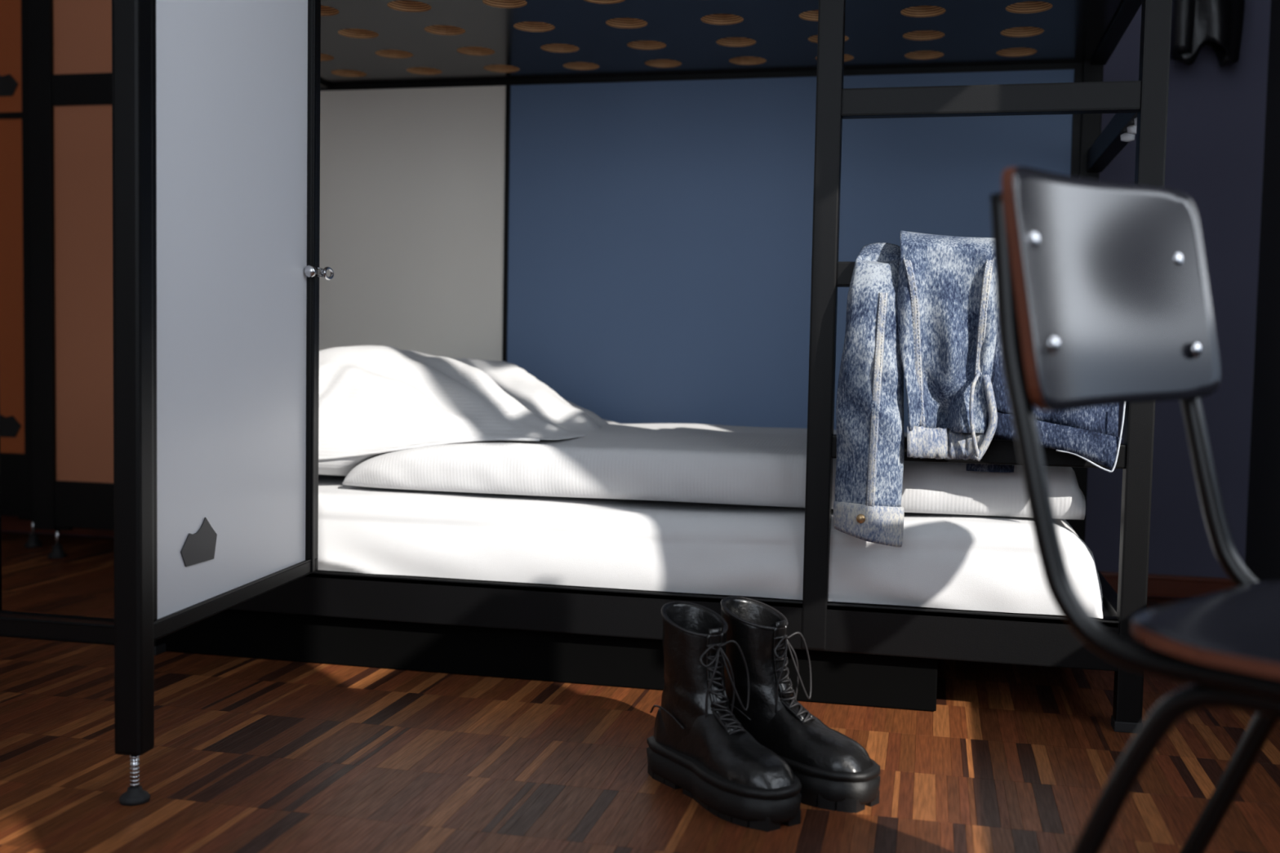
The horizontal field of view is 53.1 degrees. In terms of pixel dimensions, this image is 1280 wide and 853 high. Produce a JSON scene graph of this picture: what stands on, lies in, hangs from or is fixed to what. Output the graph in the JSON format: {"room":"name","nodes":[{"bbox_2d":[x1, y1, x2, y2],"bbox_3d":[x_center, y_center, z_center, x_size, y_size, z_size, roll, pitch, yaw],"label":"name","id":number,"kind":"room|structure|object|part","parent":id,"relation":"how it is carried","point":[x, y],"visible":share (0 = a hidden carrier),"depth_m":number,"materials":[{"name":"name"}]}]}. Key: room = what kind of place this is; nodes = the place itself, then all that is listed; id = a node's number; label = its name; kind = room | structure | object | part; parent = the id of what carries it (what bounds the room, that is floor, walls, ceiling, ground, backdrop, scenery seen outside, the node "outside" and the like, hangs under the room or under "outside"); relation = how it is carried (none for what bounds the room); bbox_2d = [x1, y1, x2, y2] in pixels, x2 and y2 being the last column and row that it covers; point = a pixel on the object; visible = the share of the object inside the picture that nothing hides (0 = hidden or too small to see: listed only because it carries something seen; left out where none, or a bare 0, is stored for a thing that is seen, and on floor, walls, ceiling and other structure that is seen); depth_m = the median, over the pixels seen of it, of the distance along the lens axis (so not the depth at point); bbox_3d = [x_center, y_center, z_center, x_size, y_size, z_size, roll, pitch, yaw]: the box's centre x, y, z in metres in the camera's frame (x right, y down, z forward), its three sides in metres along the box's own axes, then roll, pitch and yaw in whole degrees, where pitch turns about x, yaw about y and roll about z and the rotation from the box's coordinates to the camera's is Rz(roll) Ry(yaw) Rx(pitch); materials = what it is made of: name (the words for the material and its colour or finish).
{"room":"dormitory","nodes":[
{"label":"dormitory","id":0,"kind":"room"},
{"bbox_2d":[1,0,1271,599],"bbox_3d":[-0.360,-1.016,4.162,5.000,3.100,0.120,2,3,13],"label":"wall","id":1,"kind":"structure","parent":0,"point":[1215,130],"depth_m":3.67,"materials":[{"name":"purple paint"}]},
{"bbox_2d":[0,515,1235,598],"bbox_3d":[-0.500,0.400,4.196,4.600,0.064,0.020,2,3,13],"label":"baseboard","id":2,"kind":"structure","parent":1,"relation":"attached to","point":[1158,585],"depth_m":3.73,"materials":[{"name":"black wood"}]},
{"bbox_3d":[1.589,-1.643,3.563,0.020,0.055,0.119,2,3,13],"label":"peg","id":3,"kind":"object","parent":1,"relation":"attached to","visible":0},
{"bbox_2d":[1169,0,1244,66],"bbox_3d":[1.573,-1.310,3.538,0.193,0.613,0.134,2,3,13],"label":"leather jacket","id":4,"kind":"object","parent":3,"relation":"hanging from","point":[1218,24],"visible":0.99,"depth_m":3.51,"materials":[{"name":"black leather"}]},
{"bbox_2d":[0,531,1279,852],"bbox_3d":[-0.979,0.628,1.657,5.000,0.120,5.400,2,3,13],"label":"floor","id":5,"kind":"structure","parent":0,"point":[248,754],"depth_m":2.13,"materials":[{"name":"brown wood"}]},
{"bbox_2d":[0,0,42,547],"bbox_3d":[-2.305,-0.660,4.386,0.789,2.090,0.293,2,3,13],"label":"locker","id":6,"kind":"object","parent":5,"relation":"on","point":[15,285],"visible":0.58,"depth_m":4.20,"materials":[{"name":"black metal"}]},
{"bbox_3d":[-2.330,-1.024,4.249,0.740,0.020,0.033,2,3,13],"label":"rail","id":7,"kind":"part","parent":6,"relation":"part of","materials":[{"name":"black metal"}]},
{"bbox_3d":[-2.323,-1.346,4.233,0.678,0.631,0.018,2,3,13],"label":"door","id":8,"kind":"part","parent":6,"relation":"part of","materials":[{"name":"orange laminate"}]},
{"bbox_3d":[-2.340,-0.467,4.283,0.678,1.101,0.018,2,3,13],"label":"door","id":9,"kind":"part","parent":6,"relation":"part of","materials":[{"name":"orange laminate"}]},
{"bbox_3d":[-2.353,0.184,4.318,0.740,0.210,0.033,2,3,13],"label":"rail","id":10,"kind":"part","parent":6,"relation":"part of","materials":[{"name":"black metal"}]},
{"bbox_3d":[-1.988,-0.688,4.189,0.045,2.000,0.042,2,3,13],"label":"post","id":11,"kind":"part","parent":6,"relation":"part of","materials":[{"name":"black metal"}]},
{"bbox_2d":[29,0,113,559],"bbox_3d":[-1.507,-0.627,4.076,0.715,2.090,0.368,2,3,13],"label":"locker","id":12,"kind":"object","parent":5,"relation":"on","point":[70,41],"visible":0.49,"depth_m":3.97,"materials":[{"name":"brown wood"}]},
{"bbox_3d":[-1.853,-0.674,3.991,0.075,2.000,0.042,2,3,13],"label":"post","id":13,"kind":"part","parent":12,"relation":"part of","materials":[{"name":"black metal"}]},
{"bbox_3d":[-1.544,-1.029,3.901,0.675,0.095,0.033,2,3,13],"label":"rail","id":14,"kind":"part","parent":12,"relation":"part of","materials":[{"name":"black metal"}]},
{"bbox_3d":[-1.537,-1.350,3.885,0.553,0.553,0.018,2,3,13],"label":"door","id":15,"kind":"part","parent":12,"relation":"part of","materials":[{"name":"brown laminate"}]},
{"bbox_3d":[-1.556,-0.402,3.939,0.553,1.168,0.018,2,3,13],"label":"door","id":16,"kind":"part","parent":12,"relation":"part of","materials":[{"name":"brown laminate"}]},
{"bbox_3d":[-1.569,0.251,3.974,0.675,0.146,0.033,2,3,13],"label":"rail","id":17,"kind":"part","parent":12,"relation":"part of","materials":[{"name":"black metal"}]},
{"bbox_2d":[0,0,333,806],"bbox_3d":[-1.067,-0.573,2.279,0.894,2.203,0.749,2,3,13],"label":"frame","id":18,"kind":"object","parent":5,"relation":"on","point":[215,104],"visible":1,"depth_m":2.08,"materials":[{"name":"black metal"}]},
{"bbox_3d":[-1.392,-0.640,2.712,0.042,2.125,0.042,2,3,8],"label":"post","id":19,"kind":"part","parent":18,"relation":"part of","materials":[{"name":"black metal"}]},
{"bbox_3d":[-1.161,0.293,1.985,0.815,0.030,0.046,2,3,13],"label":"rail","id":20,"kind":"part","parent":18,"relation":"part of","materials":[{"name":"black metal"}]},
{"bbox_3d":[-0.730,-0.578,1.841,0.042,2.125,0.042,2,3,8],"label":"post","id":21,"kind":"part","parent":18,"relation":"part of","materials":[{"name":"black metal"}]},
{"bbox_3d":[-0.683,-0.668,2.176,0.010,1.902,0.593,2,3,8],"label":"door panel","id":22,"kind":"part","parent":18,"relation":"part of","materials":[{"name":"white laminate"}]},
{"bbox_3d":[-0.702,0.290,2.230,0.036,0.028,0.645,2,3,8],"label":"door rail","id":23,"kind":"part","parent":18,"relation":"part of","materials":[{"name":"black metal"}]},
{"bbox_2d":[164,609,937,711],"bbox_3d":[-0.160,0.450,3.031,1.680,0.107,0.784,2,3,13],"label":"drawer","id":24,"kind":"object","parent":5,"relation":"on","point":[837,677],"visible":0.31,"depth_m":2.66,"materials":[{"name":"black wood"}]},
{"bbox_2d":[154,0,1172,733],"bbox_3d":[-0.027,-0.666,2.967,2.202,2.350,0.907,2,3,13],"label":"bunk bed","id":25,"kind":"object","parent":5,"relation":"on","point":[652,211],"visible":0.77,"depth_m":3.28,"materials":[{"name":"black metal"}]},
{"bbox_3d":[-1.054,-0.680,2.759,0.046,2.338,0.045,2,3,13],"label":"post","id":26,"kind":"part","parent":25,"relation":"part of","materials":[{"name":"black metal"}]},
{"bbox_3d":[-0.973,-0.982,3.166,0.036,0.118,0.825,2,3,13],"label":"rail","id":27,"kind":"part","parent":25,"relation":"part of","materials":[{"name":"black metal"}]},
{"bbox_3d":[-0.670,-0.338,3.579,0.614,1.202,0.014,2,3,13],"label":"panel","id":28,"kind":"part","parent":25,"relation":"part of","materials":[{"name":"beige laminate"}]},
{"bbox_3d":[-0.094,0.372,2.599,2.014,0.094,0.048,2,3,13],"label":"rail","id":29,"kind":"part","parent":25,"relation":"part of","materials":[{"name":"black metal"}]},
{"bbox_3d":[0.064,-0.924,3.379,2.098,0.026,0.026,2,3,13],"label":"panel frame","id":30,"kind":"part","parent":25,"relation":"part of","materials":[{"name":"black metal"}]},
{"bbox_2d":[317,474,1102,618],"bbox_3d":[-0.014,0.229,2.998,1.985,0.185,0.857,2,3,13],"label":"mattress","id":31,"kind":"object","parent":25,"relation":"on","point":[957,562],"visible":0.42,"depth_m":2.56,"materials":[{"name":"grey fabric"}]},
{"bbox_2d":[318,345,618,475],"bbox_3d":[-0.514,-0.042,3.142,0.922,0.309,0.746,2,3,13],"label":"pillow","id":32,"kind":"object","parent":31,"relation":"on","point":[375,401],"visible":0.6,"depth_m":2.88,"materials":[{"name":"white fabric"}]},
{"bbox_2d":[342,423,1085,519],"bbox_3d":[0.177,0.071,2.972,1.550,0.135,0.785,2,3,13],"label":"duvet","id":33,"kind":"object","parent":31,"relation":"on","point":[695,463],"visible":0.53,"depth_m":2.64,"materials":[{"name":"grey fabric"}]},
{"bbox_3d":[0.350,-0.306,3.348,1.459,1.202,0.014,2,3,13],"label":"panel","id":34,"kind":"part","parent":25,"relation":"part of","materials":[{"name":"blue laminate"}]},
{"bbox_3d":[0.362,-0.685,2.436,0.048,2.236,0.045,2,3,13],"label":"ladder post","id":35,"kind":"part","parent":25,"relation":"part of","materials":[{"name":"black metal"}]},
{"bbox_2d":[833,230,1125,546],"bbox_3d":[0.634,-0.069,2.382,0.527,0.591,0.187,2,3,13],"label":"denim jacket","id":36,"kind":"object","parent":25,"relation":"hanging from","point":[923,309],"visible":0.72,"depth_m":2.35,"materials":[{"name":"blue fabric"}]},
{"bbox_3d":[0.574,-0.179,2.393,0.184,0.374,0.168,2,3,13],"label":"panel","id":37,"kind":"part","parent":36,"relation":"part of","materials":[{"name":"fabric"}]},
{"bbox_3d":[0.771,-0.163,2.369,0.255,0.355,0.139,2,3,13],"label":"panel","id":38,"kind":"part","parent":36,"relation":"part of","materials":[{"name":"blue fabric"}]},
{"bbox_3d":[1.068,-0.281,3.184,0.022,1.200,0.026,2,3,13],"label":"panel frame","id":39,"kind":"part","parent":25,"relation":"part of","materials":[{"name":"black metal"}]},
{"bbox_3d":[1.106,-0.660,3.151,0.046,2.338,0.045,2,3,13],"label":"post","id":40,"kind":"part","parent":25,"relation":"part of","materials":[{"name":"black metal"}]},
{"bbox_3d":[1.001,0.382,2.788,0.030,0.094,0.825,2,3,13],"label":"rail","id":41,"kind":"part","parent":25,"relation":"part of","materials":[{"name":"black metal"}]},
{"bbox_3d":[1.026,-0.917,2.714,0.036,0.118,0.825,2,3,13],"label":"rail","id":42,"kind":"part","parent":25,"relation":"part of","materials":[{"name":"black metal"}]},
{"bbox_3d":[0.927,-0.616,2.311,0.046,2.338,0.045,2,3,13],"label":"post","id":43,"kind":"part","parent":25,"relation":"part of","materials":[{"name":"black metal"}]},
{"bbox_2d":[646,600,801,831],"bbox_3d":[0.120,0.430,1.962,0.124,0.282,0.322,-1,4,-37],"label":"boot","id":44,"kind":"object","parent":5,"relation":"on","point":[698,746],"visible":1,"depth_m":1.96,"materials":[{"name":"black leather"}]},
{"bbox_2d":[720,595,880,813],"bbox_3d":[0.236,0.429,2.030,0.322,0.282,0.124,4,4,39],"label":"boot","id":45,"kind":"object","parent":5,"relation":"on","point":[834,772],"visible":0.8,"depth_m":2.02,"materials":[{"name":"black leather"}]},
{"bbox_2d":[990,166,1279,852],"bbox_3d":[0.608,0.195,1.113,0.390,0.867,0.531,-2,4,-42],"label":"chair","id":46,"kind":"object","parent":5,"relation":"on","point":[1102,287],"visible":1,"depth_m":1.20,"materials":[{"name":"black glossy laminate"},{"name":"red brown plywood"},{"name":"black steel"}]},
{"bbox_3d":[0.461,-0.134,1.264,0.367,0.232,0.075,-2,4,-42],"label":"backrest","id":47,"kind":"part","parent":46,"relation":"part of","materials":[{"name":"black laminate"}]},
{"bbox_3d":[0.447,0.409,1.075,0.311,0.410,0.225,2,3,13],"label":"leg","id":48,"kind":"part","parent":46,"relation":"part of","materials":[{"name":"black metal"}]},
{"bbox_3d":[0.650,0.188,1.067,0.390,0.039,0.364,-2,4,-42],"label":"seat","id":49,"kind":"part","parent":46,"relation":"part of","materials":[{"name":"black laminate"}]},
{"bbox_3d":[0.667,0.402,1.279,0.021,0.410,0.370,-2,4,-42],"label":"leg","id":50,"kind":"part","parent":46,"relation":"part of","materials":[{"name":"black metal"}]},
{"bbox_2d":[1244,0,1279,581],"bbox_3d":[1.273,-0.808,1.069,0.160,3.100,5.200,2,3,13],"label":"wall","id":51,"kind":"structure","parent":0,"point":[1262,554],"depth_m":3.52,"materials":[{"name":"grey paint"}]}
]}

